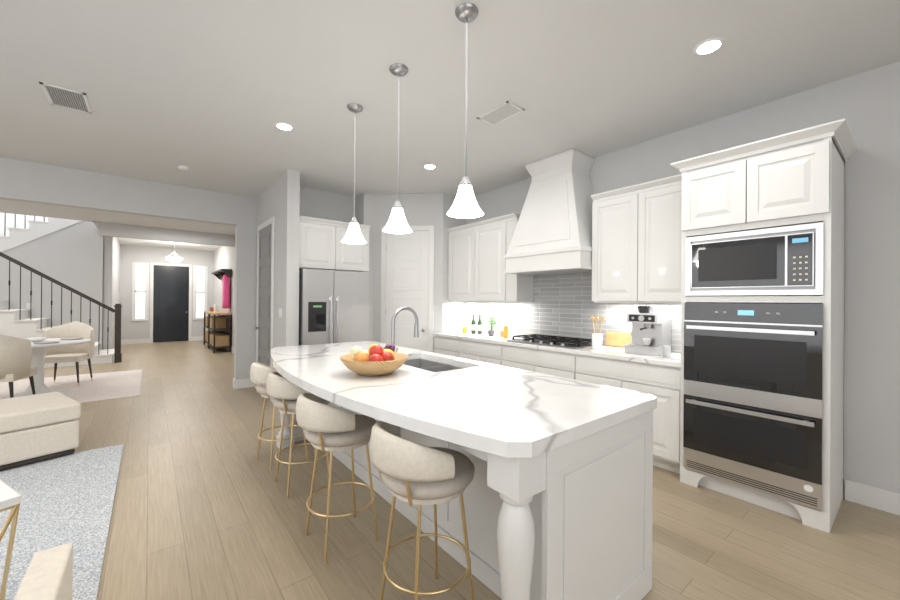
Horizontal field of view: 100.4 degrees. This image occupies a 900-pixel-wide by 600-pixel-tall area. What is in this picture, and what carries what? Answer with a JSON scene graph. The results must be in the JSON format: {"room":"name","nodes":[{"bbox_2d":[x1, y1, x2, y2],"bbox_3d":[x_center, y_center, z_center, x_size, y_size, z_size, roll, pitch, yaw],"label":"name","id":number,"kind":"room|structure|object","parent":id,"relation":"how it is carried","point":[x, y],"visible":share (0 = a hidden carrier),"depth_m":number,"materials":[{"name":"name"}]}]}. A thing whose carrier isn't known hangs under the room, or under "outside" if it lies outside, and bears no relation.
{"room":"kitchen","nodes":[
{"label":"kitchen","id":0,"kind":"room"},
{"bbox_2d":[0,212,103,348],"bbox_3d":[-3.707,-1.535,3.367,9.800,5.800,16.700,1,0,-39],"label":"wall","id":1,"kind":"structure","parent":0,"point":[10,220],"depth_m":8.71,"materials":[{"name":"paint"}]},
{"bbox_2d":[114,336,899,514],"bbox_3d":[-2.447,1.310,5.573,4.570,0.140,18.250,1,0,-39],"label":"baseboard","id":2,"kind":"structure","parent":1,"relation":"attached to","point":[874,497],"depth_m":2.59,"materials":[{"name":"white wood"}]},
{"bbox_2d":[0,221,111,349],"bbox_3d":[-9.076,-0.357,8.040,2.717,3.384,0.100,1,0,-39],"label":"wall","id":3,"kind":"structure","parent":0,"point":[71,256],"depth_m":8.38,"materials":[{"name":"paint"}]},
{"bbox_2d":[26,303,31,308],"bbox_3d":[-9.007,0.125,8.025,0.080,0.120,0.012,1,0,-39],"label":"switch plate","id":4,"kind":"object","parent":3,"relation":"attached to","point":[28,307],"depth_m":8.02,"materials":[{"name":"white plastic"}]},
{"bbox_2d":[0,217,80,251],"bbox_3d":[-9.097,-1.180,7.946,2.560,1.749,0.013,1,0,-39],"label":"trim","id":5,"kind":"structure","parent":3,"relation":"attached to","point":[20,237],"depth_m":8.06,"materials":[{"name":"white paint"}]},
{"bbox_2d":[112,237,120,348],"bbox_3d":[-9.048,-0.160,10.056,0.150,3.000,2.990,1,0,-39],"label":"wall","id":6,"kind":"structure","parent":0,"point":[116,247],"depth_m":9.73,"materials":[{"name":"paint"}]},
{"bbox_2d":[0,157,236,225],"bbox_3d":[-5.977,-1.422,3.759,6.750,0.460,0.150,1,0,-39],"label":"wall","id":7,"kind":"structure","parent":0,"point":[29,182],"depth_m":4.90,"materials":[{"name":"paint"}]},
{"bbox_2d":[120,245,213,339],"bbox_3d":[-9.120,-0.155,12.105,2.600,3.000,0.300,1,0,-39],"label":"wall","id":8,"kind":"structure","parent":0,"point":[126,256],"depth_m":11.67,"materials":[{"name":"paint"}]},
{"bbox_2d":[131,262,148,320],"bbox_3d":[-9.537,-0.260,11.555,0.420,1.800,0.033,1,0,-39],"label":"sidelight window","id":9,"kind":"structure","parent":8,"relation":"in","point":[140,291],"depth_m":11.56,"materials":[{"name":"white glass"}]},
{"bbox_2d":[150,262,191,342],"bbox_3d":[-8.920,0.089,12.012,1.070,2.515,0.094,1,0,-39],"label":"front door","id":10,"kind":"structure","parent":8,"relation":"in","point":[170,304],"depth_m":12.01,"materials":[{"name":"paint"}]},
{"bbox_2d":[192,265,207,319],"bbox_3d":[-8.335,-0.248,12.518,0.420,1.800,0.033,1,0,-39],"label":"sidelight window","id":11,"kind":"structure","parent":8,"relation":"in","point":[200,273],"depth_m":12.52,"materials":[{"name":"white glass"}]},
{"bbox_2d":[99,222,234,246],"bbox_3d":[-6.456,-1.503,8.757,2.550,0.280,0.150,1,0,-39],"label":"wall","id":12,"kind":"structure","parent":0,"point":[105,228],"depth_m":8.59,"materials":[{"name":"paint"}]},
{"bbox_2d":[213,169,465,379],"bbox_3d":[-4.172,-0.124,9.247,2.950,3.000,10.750,1,0,-39],"label":"wall","id":13,"kind":"structure","parent":0,"point":[285,199],"depth_m":5.67,"materials":[{"name":"paint"}]},
{"bbox_2d":[211,269,231,308],"bbox_3d":[-6.463,-0.296,10.569,0.240,1.035,2.020,1,0,-39],"label":"coat rack","id":14,"kind":"object","parent":13,"relation":"attached to","point":[223,274],"visible":1,"depth_m":9.90,"materials":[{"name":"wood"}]},
{"bbox_2d":[254,216,274,401],"bbox_3d":[-2.725,0.120,5.441,0.084,2.515,0.950,1,0,-39],"label":"door","id":15,"kind":"structure","parent":13,"relation":"in","point":[264,327],"depth_m":5.41,"materials":[{"name":"white wood"}]},
{"bbox_2d":[380,225,433,351],"bbox_3d":[-0.650,0.137,5.659,0.584,2.515,0.584,1,0,-39],"label":"pantry door","id":16,"kind":"structure","parent":13,"relation":"in","point":[407,269],"depth_m":5.65,"materials":[{"name":"white wood"}]},
{"bbox_2d":[448,226,476,301],"bbox_3d":[0.314,-0.506,5.512,0.358,1.035,0.645,1,0,-39],"label":"upper cabinet","id":17,"kind":"object","parent":13,"relation":"attached to","point":[462,258],"depth_m":5.39,"materials":[{"name":"wood"}]},
{"bbox_2d":[0,0,899,251],"bbox_3d":[-4.352,-3.088,4.190,9.800,2.900,18.800,1,0,-39],"label":"ceiling","id":18,"kind":"structure","parent":0,"point":[210,93],"depth_m":2.74,"materials":[{"name":"paint"}]},
{"bbox_2d":[39,82,91,113],"bbox_3d":[-3.096,-1.627,3.037,0.250,0.008,0.400,1,0,-39],"label":"ceiling vent","id":19,"kind":"object","parent":18,"relation":"in","point":[66,98],"visible":0.94,"depth_m":3.02,"materials":[{"name":"grey metal"}]},
{"bbox_2d":[166,242,182,261],"bbox_3d":[-7.704,-1.348,10.480,0.408,0.599,0.408,1,0,-39],"label":"pendant light","id":20,"kind":"object","parent":18,"relation":"hanging from","point":[174,259],"visible":0.81,"depth_m":10.39,"materials":[{"name":"silver metal"}]},
{"bbox_2d":[178,165,190,170],"bbox_3d":[-3.258,-1.611,4.598,0.130,0.034,0.130,1,0,-39],"label":"smoke detector","id":21,"kind":"object","parent":18,"relation":"attached to","point":[183,168],"visible":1,"depth_m":4.56,"materials":[{"name":"white plastic"}]},
{"bbox_2d":[275,122,293,130],"bbox_3d":[-1.544,-1.616,3.498,0.166,0.003,0.166,0,0,24],"label":"recessed light","id":22,"kind":"object","parent":18,"relation":"in","point":[280,125],"depth_m":3.49,"materials":[{"name":"white"}]},
{"bbox_2d":[341,103,366,243],"bbox_3d":[-0.798,-1.047,3.137,0.208,1.130,0.208,1,0,-39],"label":"pendant light","id":23,"kind":"object","parent":18,"relation":"hanging from","point":[353,235],"visible":1,"depth_m":3.11,"materials":[{"name":"white glass"}]},
{"bbox_2d":[382,63,411,233],"bbox_3d":[-0.361,-1.045,2.615,0.208,1.130,0.208,1,0,-39],"label":"pendant light","id":24,"kind":"object","parent":18,"relation":"hanging from","point":[397,223],"visible":1,"depth_m":2.59,"materials":[{"name":"white glass"}]},
{"bbox_2d":[423,164,436,168],"bbox_3d":[-0.244,-1.603,4.514,0.166,0.003,0.166,0,0,24],"label":"recessed light","id":25,"kind":"object","parent":18,"relation":"in","point":[430,166],"depth_m":4.50,"materials":[{"name":"white"}]},
{"bbox_2d":[447,3,483,217],"bbox_3d":[0.089,-1.043,2.092,0.208,1.130,0.208,1,0,-39],"label":"pendant light","id":26,"kind":"object","parent":18,"relation":"hanging from","point":[465,205],"visible":1,"depth_m":2.07,"materials":[{"name":"white glass"}]},
{"bbox_2d":[477,101,524,125],"bbox_3d":[0.432,-1.598,3.223,0.210,0.008,0.360,1,0,-39],"label":"ceiling vent","id":27,"kind":"object","parent":18,"relation":"in","point":[501,112],"visible":0.96,"depth_m":3.21,"materials":[{"name":"grey metal"}]},
{"bbox_2d":[693,38,724,55],"bbox_3d":[1.632,-1.594,2.365,0.166,0.003,0.166,0,0,42],"label":"recessed light","id":28,"kind":"object","parent":18,"relation":"in","point":[706,47],"depth_m":2.36,"materials":[{"name":"white plastic"}]},
{"bbox_2d":[20,340,899,599],"bbox_3d":[-4.387,1.391,4.179,9.800,0.060,18.800,1,0,-39],"label":"floor","id":29,"kind":"structure","parent":0,"point":[204,508],"depth_m":2.28,"materials":[{"name":"brown wood"}]},
{"bbox_2d":[0,220,113,367],"bbox_3d":[-9.445,-0.379,7.663,3.975,3.420,2.225,1,0,-39],"label":"staircase","id":30,"kind":"structure","parent":29,"relation":"on","point":[12,324],"depth_m":7.42,"materials":[{"name":"white wood"}]},
{"bbox_2d":[4,213,44,235],"bbox_3d":[-9.141,-1.961,7.969,2.547,2.408,0.060,1,0,-39],"label":"stair railing","id":31,"kind":"object","parent":30,"relation":"attached to","point":[15,222],"visible":0.04,"depth_m":7.93,"materials":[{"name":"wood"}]},
{"bbox_2d":[0,252,121,362],"bbox_3d":[-8.297,-0.183,7.255,2.952,3.042,0.130,1,0,-39],"label":"stair railing","id":32,"kind":"object","parent":30,"relation":"attached to","point":[117,349],"visible":0.85,"depth_m":7.70,"materials":[{"name":"brown wood"}]},
{"bbox_2d":[0,444,123,599],"bbox_3d":[-2.683,1.357,-0.171,4.020,0.012,6.280,1,0,-39],"label":"living room rug","id":33,"kind":"object","parent":29,"relation":"on","point":[66,499],"visible":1,"depth_m":2.40,"materials":[{"name":"grey carpet"}]},
{"bbox_2d":[0,480,20,599],"bbox_3d":[-2.038,1.075,1.429,0.440,0.570,0.440,0,0,28],"label":"side table","id":34,"kind":"object","parent":33,"relation":"on","point":[10,498],"visible":1,"depth_m":1.53,"materials":[{"name":"gold metal"}]},
{"bbox_2d":[0,391,80,470],"bbox_3d":[-3.922,1.124,2.981,0.760,0.450,1.290,0,0,33],"label":"ottoman","id":35,"kind":"object","parent":33,"relation":"on","point":[35,428],"visible":1,"depth_m":3.13,"materials":[{"name":"beige fabric"}]},
{"bbox_2d":[14,543,72,599],"bbox_3d":[-0.597,0.987,-0.295,0.995,0.760,2.380,1,0,-39],"label":"sofa","id":36,"kind":"object","parent":33,"relation":"on","point":[48,575],"visible":1,"depth_m":0.84,"materials":[{"name":"beige fabric"}]},
{"bbox_2d":[0,369,141,402],"bbox_3d":[-6.277,1.344,5.419,2.800,0.012,2.500,1,0,-39],"label":"area rug","id":37,"kind":"object","parent":29,"relation":"on","point":[111,385],"visible":0.75,"depth_m":5.88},
{"bbox_2d":[0,329,47,397],"bbox_3d":[-5.453,0.846,4.514,0.648,0.991,0.535,1,0,-24],"label":"dining chair","id":38,"kind":"object","parent":37,"relation":"on","point":[15,358],"depth_m":4.46,"materials":[{"name":"beige fabric"}]},
{"bbox_2d":[2,337,90,398],"bbox_3d":[-5.774,0.935,5.244,1.090,0.810,1.090,1,0,-39],"label":"dining table","id":39,"kind":"object","parent":37,"relation":"on","point":[41,346],"visible":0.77,"depth_m":5.20,"materials":[{"name":"grey"}]},
{"bbox_2d":[48,321,94,385],"bbox_3d":[-6.093,0.845,5.974,0.648,0.991,0.535,1,0,-24],"label":"dining chair","id":40,"kind":"object","parent":37,"relation":"on","point":[73,353],"depth_m":6.10,"materials":[{"name":"beige fabric"}]},
{"bbox_2d":[203,304,231,352],"bbox_3d":[-6.587,0.741,10.582,0.400,1.240,2.250,1,0,-39],"label":"console","id":41,"kind":"object","parent":29,"relation":"on","point":[220,327],"visible":1,"depth_m":10.17,"materials":[{"name":"brown wood"}]},
{"bbox_2d":[299,215,369,344],"bbox_3d":[-1.652,0.151,5.235,1.020,2.470,0.757,1,0,-39],"label":"fridge","id":42,"kind":"object","parent":29,"relation":"on","point":[333,288],"visible":0.65,"depth_m":4.99,"materials":[{"name":"grey metal"}]},
{"bbox_2d":[299,268,369,344],"bbox_3d":[-1.681,0.495,5.203,0.902,1.780,0.740,1,0,-39],"label":"refrigerator","id":43,"kind":"object","parent":42,"relation":"in","point":[334,303],"depth_m":4.91,"materials":[{"name":"grey metal"}]},
{"bbox_2d":[250,362,474,599],"bbox_3d":[-0.804,0.958,2.439,0.548,0.856,2.584,1,0,-39],"label":"stools","id":44,"kind":"object","parent":29,"relation":"on","point":[411,473],"visible":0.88,"depth_m":1.83,"materials":[{"name":"beige fabric"}]},
{"bbox_2d":[433,334,460,357],"bbox_3d":[0.198,0.963,5.433,0.617,0.875,0.669,1,0,-39],"label":"base cabinet","id":45,"kind":"object","parent":29,"relation":"on","point":[442,345],"depth_m":5.25,"materials":[{"name":"wood"}]},
{"bbox_2d":[276,354,652,599],"bbox_3d":[-0.328,0.950,2.701,1.000,0.880,3.018,1,0,-39],"label":"kitchen island","id":46,"kind":"object","parent":29,"relation":"on","point":[558,497],"depth_m":1.58,"materials":[{"name":"wood"}]},
{"bbox_2d":[271,342,656,485],"bbox_3d":[-0.425,0.483,2.628,1.270,0.050,3.070,1,0,-39],"label":"island countertop","id":47,"kind":"structure","parent":46,"relation":"on","point":[499,417],"depth_m":1.75,"materials":[{"name":"white stone"}]},
{"bbox_2d":[340,344,408,375],"bbox_3d":[-0.470,0.365,2.341,0.420,0.184,0.421,1,0,-39],"label":"fruit bowl","id":48,"kind":"object","parent":47,"relation":"on","point":[376,360],"visible":1,"depth_m":2.23,"materials":[{"name":"beige wood"}]},
{"bbox_2d":[388,306,418,365],"bbox_3d":[-0.315,0.253,2.689,0.246,0.412,0.110,1,0,-39],"label":"faucet","id":49,"kind":"object","parent":47,"relation":"on","point":[416,326],"depth_m":2.67,"materials":[{"name":"silver metal"}]},
{"bbox_2d":[461,338,504,365],"bbox_3d":[0.604,0.965,4.927,0.617,0.875,0.912,1,0,-39],"label":"base cabinet","id":50,"kind":"object","parent":29,"relation":"on","point":[487,352],"depth_m":4.68,"materials":[{"name":"wood"}]},
{"bbox_2d":[505,346,580,380],"bbox_3d":[1.151,0.968,4.244,0.617,0.875,1.122,1,0,-39],"label":"base cabinet","id":51,"kind":"object","parent":29,"relation":"on","point":[560,363],"depth_m":3.95,"materials":[{"name":"wood"}]},
{"bbox_2d":[581,354,680,481],"bbox_3d":[1.731,0.970,3.519,0.617,0.875,1.019,1,0,-39],"label":"base cabinet","id":52,"kind":"object","parent":29,"relation":"on","point":[657,379],"depth_m":3.08,"materials":[{"name":"wood"}]},
{"bbox_2d":[445,331,680,365],"bbox_3d":[1.021,0.510,4.407,0.622,0.040,3.296,1,0,-39],"label":"countertop","id":53,"kind":"structure","parent":52,"relation":"on","point":[541,343],"depth_m":3.89,"materials":[{"name":"white stone"}]},
{"bbox_2d":[471,315,475,333],"bbox_3d":[0.340,0.350,5.425,0.063,0.272,0.065,1,0,-39],"label":"olive oil bottle","id":54,"kind":"object","parent":53,"relation":"on","point":[473,326],"depth_m":5.40,"materials":[{"name":"green"}]},
{"bbox_2d":[478,315,481,333],"bbox_3d":[0.428,0.350,5.380,0.063,0.272,0.065,1,0,-39],"label":"olive oil bottle","id":55,"kind":"object","parent":53,"relation":"on","point":[479,321],"depth_m":5.35,"materials":[{"name":"green"}]},
{"bbox_2d":[488,317,496,335],"bbox_3d":[0.575,0.358,5.083,0.130,0.258,0.122,1,0,-39],"label":"herb plant","id":56,"kind":"object","parent":53,"relation":"on","point":[491,330],"visible":1,"depth_m":5.07,"materials":[{"name":"green plant"}]},
{"bbox_2d":[502,326,507,337],"bbox_3d":[0.725,0.412,4.849,0.058,0.150,0.060,1,0,-39],"label":"jar","id":57,"kind":"object","parent":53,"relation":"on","point":[504,333],"depth_m":4.82,"materials":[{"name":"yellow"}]},
{"bbox_2d":[507,334,603,348],"bbox_3d":[1.171,0.460,4.258,0.520,0.058,0.920,1,0,-39],"label":"cooktop","id":58,"kind":"object","parent":53,"relation":"in","point":[538,339],"depth_m":4.14,"materials":[{"name":"black metal"}]},
{"bbox_2d":[591,316,603,348],"bbox_3d":[1.482,0.324,3.776,0.098,0.333,0.143,1,0,-39],"label":"utensil crock","id":59,"kind":"object","parent":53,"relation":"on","point":[596,340],"visible":1,"depth_m":3.75,"materials":[{"name":"white ceramic"}]},
{"bbox_2d":[605,332,631,346],"bbox_3d":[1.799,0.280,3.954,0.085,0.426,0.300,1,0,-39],"label":"cutting board","id":60,"kind":"object","parent":53,"relation":"on","point":[617,339],"visible":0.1,"depth_m":3.94,"materials":[{"name":"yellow wood"}]},
{"bbox_2d":[625,305,670,355],"bbox_3d":[1.830,0.273,3.485,0.381,0.440,0.270,1,0,-39],"label":"espresso machine","id":61,"kind":"object","parent":53,"relation":"on","point":[651,332],"visible":0.98,"depth_m":3.42,"materials":[{"name":"silver metal"}]},
{"bbox_2d":[662,345,670,356],"bbox_3d":[1.878,0.442,3.249,0.066,0.100,0.068,1,0,-39],"label":"milk jug","id":62,"kind":"object","parent":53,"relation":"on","point":[666,352],"visible":1,"depth_m":3.22,"materials":[{"name":"silver metal"}]},
{"bbox_2d":[681,302,840,530],"bbox_3d":[2.248,0.717,2.751,0.582,1.385,0.756,1,0,-39],"label":"base cabinet","id":63,"kind":"object","parent":29,"relation":"on","point":[759,379],"depth_m":2.50,"materials":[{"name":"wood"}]},
{"bbox_2d":[683,302,835,511],"bbox_3d":[2.231,0.655,2.738,0.625,1.260,0.756,1,0,-39],"label":"double oven","id":64,"kind":"object","parent":63,"relation":"in","point":[755,374],"depth_m":2.51,"materials":[{"name":"silver metal"}]},
{"bbox_2d":[466,61,899,498],"bbox_3d":[2.744,-0.086,2.870,0.130,3.000,7.850,1,0,-39],"label":"wall","id":65,"kind":"structure","parent":0,"point":[866,105],"depth_m":2.62,"materials":[{"name":"paint"}]},
{"bbox_2d":[477,218,536,301],"bbox_3d":[0.689,-0.504,5.044,0.358,1.035,0.815,1,0,-39],"label":"upper cabinet","id":66,"kind":"object","parent":65,"relation":"attached to","point":[500,278],"depth_m":4.83,"materials":[{"name":"wood"}]},
{"bbox_2d":[504,148,609,275],"bbox_3d":[1.189,-0.951,4.268,0.557,1.283,1.020,1,0,-39],"label":"range hood","id":67,"kind":"object","parent":65,"relation":"attached to","point":[554,232],"depth_m":4.08,"materials":[{"name":"white wood"}]},
{"bbox_2d":[464,273,680,352],"bbox_3d":[1.264,0.092,4.601,0.012,0.800,3.296,1,0,-39],"label":"tile backsplash","id":68,"kind":"structure","parent":65,"relation":"attached to","point":[563,305],"depth_m":4.48,"materials":[{"name":"grey tile"}]},
{"bbox_2d":[589,186,644,301],"bbox_3d":[1.746,-0.499,3.725,0.358,1.035,0.526,1,0,-39],"label":"upper cabinet","id":69,"kind":"object","parent":65,"relation":"attached to","point":[616,221],"depth_m":3.60,"materials":[{"name":"wood"}]},
{"bbox_2d":[645,174,712,301],"bbox_3d":[1.994,-0.498,3.416,0.358,1.035,0.526,1,0,-39],"label":"upper cabinet","id":70,"kind":"object","parent":65,"relation":"attached to","point":[670,207],"depth_m":3.24,"materials":[{"name":"wood"}]},
{"bbox_2d":[681,210,836,297],"bbox_3d":[2.218,-0.280,2.724,0.475,0.500,0.756,1,0,-39],"label":"upper cabinet","id":71,"kind":"object","parent":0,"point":[737,253],"depth_m":2.51,"materials":[{"name":"wood"}]},
{"bbox_2d":[685,222,834,296],"bbox_3d":[2.218,-0.253,2.724,0.476,0.445,0.756,1,0,-39],"label":"microwave","id":72,"kind":"object","parent":71,"relation":"in","point":[786,259],"depth_m":2.52,"materials":[{"name":"silver metal"}]}
]}

